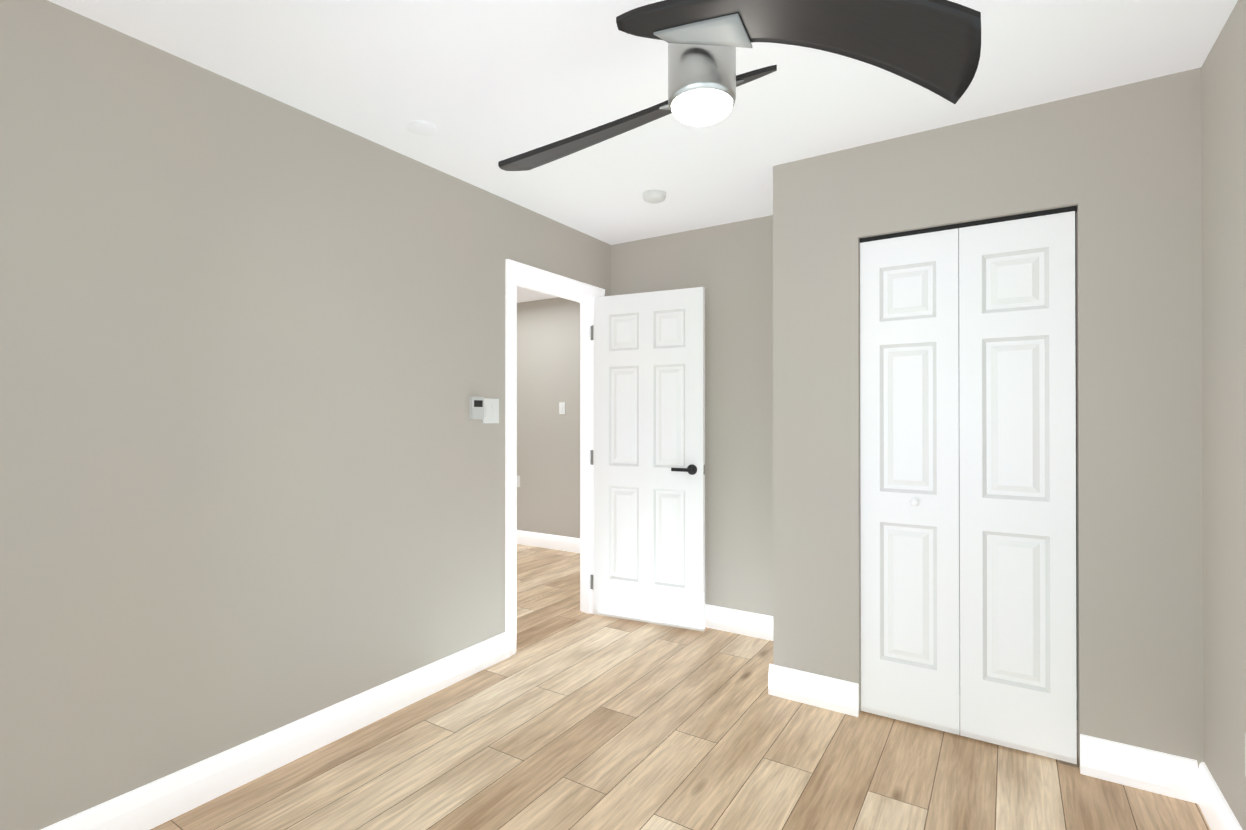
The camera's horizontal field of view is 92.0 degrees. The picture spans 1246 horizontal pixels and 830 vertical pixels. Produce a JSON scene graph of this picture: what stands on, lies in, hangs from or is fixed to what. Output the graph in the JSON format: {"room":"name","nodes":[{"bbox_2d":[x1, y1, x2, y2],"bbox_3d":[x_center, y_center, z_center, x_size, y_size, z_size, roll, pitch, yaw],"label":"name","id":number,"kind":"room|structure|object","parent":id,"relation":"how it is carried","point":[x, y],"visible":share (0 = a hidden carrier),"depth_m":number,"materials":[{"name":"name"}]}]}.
{"room":"empty bedroom","nodes":[
{"label":"empty bedroom","id":0,"kind":"room"},
{"bbox_2d":[0,0,610,829],"bbox_3d":[-0.858,0.067,2.957,0.120,2.440,5.320,0,0,33],"label":"wall","id":1,"kind":"structure","parent":0,"point":[252,454],"depth_m":2.04,"materials":[{"name":"paint"}]},
{"bbox_2d":[41,632,506,829],"bbox_3d":[-1.396,1.216,1.984,0.018,0.135,2.870,0,0,33],"label":"baseboard","id":2,"kind":"structure","parent":1,"relation":"attached to","point":[153,804],"depth_m":2.17,"materials":[{"name":"white wood"}]},
{"bbox_2d":[469,397,483,418],"bbox_3d":[-0.733,-0.035,3.020,0.024,0.112,0.080,0,0,33],"label":"thermostat","id":3,"kind":"object","parent":1,"relation":"attached to","point":[476,407],"visible":1,"depth_m":3.00,"materials":[{"name":"grey plastic"}]},
{"bbox_2d":[482,398,498,422],"bbox_3d":[-0.683,-0.021,3.112,0.009,0.128,0.114,0,0,33],"label":"switch plate","id":4,"kind":"object","parent":1,"relation":"attached to","point":[491,410],"visible":0.93,"depth_m":3.11,"materials":[{"name":"white plastic"}]},
{"bbox_2d":[505,259,604,657],"bbox_3d":[-0.423,0.231,3.619,0.139,2.119,0.914,0,0,33],"label":"door frame","id":5,"kind":"structure","parent":1,"relation":"attached to","point":[514,269],"depth_m":3.48,"materials":[{"name":"white wood"}]},
{"bbox_2d":[593,287,704,630],"bbox_3d":[0.154,0.260,3.741,0.748,2.030,0.165,0,0,33],"label":"entry door","id":6,"kind":"structure","parent":1,"relation":"in","point":[649,463],"depth_m":3.69,"materials":[{"name":"white wood"}]},
{"bbox_2d":[517,297,579,537],"bbox_3d":[-0.803,0.080,6.009,3.080,2.440,0.120,0,0,33],"label":"wall","id":7,"kind":"structure","parent":0,"point":[548,434],"depth_m":5.89,"materials":[{"name":"paint"}]},
{"bbox_2d":[517,475,519,486],"bbox_3d":[-1.071,0.671,6.103,0.070,0.116,0.006,0,0,33],"label":"outlet","id":8,"kind":"object","parent":7,"relation":"attached to","point":[518,481],"visible":0.64,"depth_m":6.09,"materials":[{"name":"white plastic"}]},
{"bbox_2d":[517,530,579,552],"bbox_3d":[-0.841,1.232,5.946,3.080,0.135,0.018,0,0,33],"label":"baseboard","id":9,"kind":"structure","parent":7,"relation":"attached to","point":[558,542],"depth_m":5.86,"materials":[{"name":"white wood"}]},
{"bbox_2d":[559,402,564,413],"bbox_3d":[-0.587,-0.065,5.794,0.070,0.116,0.010,0,0,33],"label":"light switch","id":10,"kind":"object","parent":7,"relation":"attached to","point":[561,407],"visible":1,"depth_m":5.79,"materials":[{"name":"white plastic"}]},
{"bbox_2d":[48,0,1237,302],"bbox_3d":[-0.976,-1.182,3.038,6.240,0.060,5.320,0,0,33],"label":"ceiling","id":11,"kind":"structure","parent":0,"point":[484,86],"depth_m":2.08,"materials":[{"name":"paint"}]},
{"bbox_2d":[406,120,437,134],"bbox_3d":[-0.806,-1.151,2.418,0.120,0.007,0.120,0,0,33],"label":"cover plate","id":12,"kind":"object","parent":11,"relation":"attached to","point":[420,127],"visible":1,"depth_m":2.40,"materials":[{"name":"paint"}]},
{"bbox_2d":[643,190,665,203],"bbox_3d":[0.164,-1.133,3.137,0.124,0.038,0.124,0,0,33],"label":"smoke detector","id":13,"kind":"object","parent":11,"relation":"attached to","point":[654,196],"visible":1,"depth_m":3.10,"materials":[{"name":"white plastic"}]},
{"bbox_2d":[498,0,980,170],"bbox_3d":[0.180,-0.895,1.377,0.986,0.527,0.670,0,0,-2],"label":"ceiling fan","id":14,"kind":"object","parent":11,"relation":"hanging from","point":[934,46],"visible":1,"depth_m":1.20,"materials":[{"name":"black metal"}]},
{"bbox_2d":[150,544,1210,829],"bbox_3d":[-0.976,1.318,3.027,6.240,0.060,5.320,0,0,33],"label":"floor","id":15,"kind":"structure","parent":0,"point":[568,714],"depth_m":2.22,"materials":[{"name":"brown wood"}]},
{"bbox_2d":[611,215,772,615],"bbox_3d":[1.182,0.069,3.324,2.920,2.440,0.120,0,0,33],"label":"wall","id":16,"kind":"structure","parent":0,"point":[728,267],"depth_m":3.59,"materials":[{"name":"paint"}]},
{"bbox_2d":[705,604,772,640],"bbox_3d":[0.488,1.223,3.682,1.323,0.135,0.018,0,0,33],"label":"baseboard","id":17,"kind":"structure","parent":16,"relation":"attached to","point":[756,625],"depth_m":3.55,"materials":[{"name":"white wood"}]},
{"bbox_2d":[773,67,1203,768],"bbox_3d":[1.336,0.065,2.432,1.459,2.440,0.100,0,0,33],"label":"wall","id":18,"kind":"structure","parent":0,"point":[1139,463],"depth_m":2.16,"materials":[{"name":"paint"}]},
{"bbox_2d":[768,664,858,716],"bbox_3d":[0.840,1.219,2.675,0.392,0.135,0.018,0,0,33],"label":"baseboard","id":19,"kind":"structure","parent":18,"relation":"attached to","point":[830,693],"depth_m":2.66,"materials":[{"name":"white wood"}]},
{"bbox_2d":[860,206,1077,766],"bbox_3d":[1.339,0.260,2.393,0.753,2.049,0.066,0,0,33],"label":"closet door","id":20,"kind":"structure","parent":18,"relation":"in","point":[967,343],"depth_m":2.37,"materials":[{"name":"white wood"}]},
{"bbox_2d":[1080,734,1197,803],"bbox_3d":[1.773,1.216,2.078,0.310,0.135,0.018,0,0,33],"label":"baseboard","id":21,"kind":"structure","parent":18,"relation":"attached to","point":[1169,775],"depth_m":2.07,"materials":[{"name":"white wood"}]},
{"bbox_2d":[1201,0,1245,829],"bbox_3d":[1.247,0.058,0.830,0.120,2.440,4.010,0,0,33],"label":"wall","id":22,"kind":"structure","parent":0,"point":[1223,104],"depth_m":1.79,"materials":[{"name":"paint"}]},
{"bbox_2d":[1198,762,1241,829],"bbox_3d":[1.044,1.210,0.636,0.018,0.135,3.232,0,0,33],"label":"baseboard","id":23,"kind":"structure","parent":22,"relation":"attached to","point":[1217,812],"depth_m":1.86,"materials":[{"name":"white wood"}]},
{"bbox_2d":[1245,733,1245,776],"bbox_3d":[1.664,0.918,1.597,0.009,0.116,0.070,0,0,33],"label":"electrical outlet","id":24,"kind":"object","parent":22,"relation":"attached to","point":[1245,754],"visible":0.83,"depth_m":1.62,"materials":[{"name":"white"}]}
]}

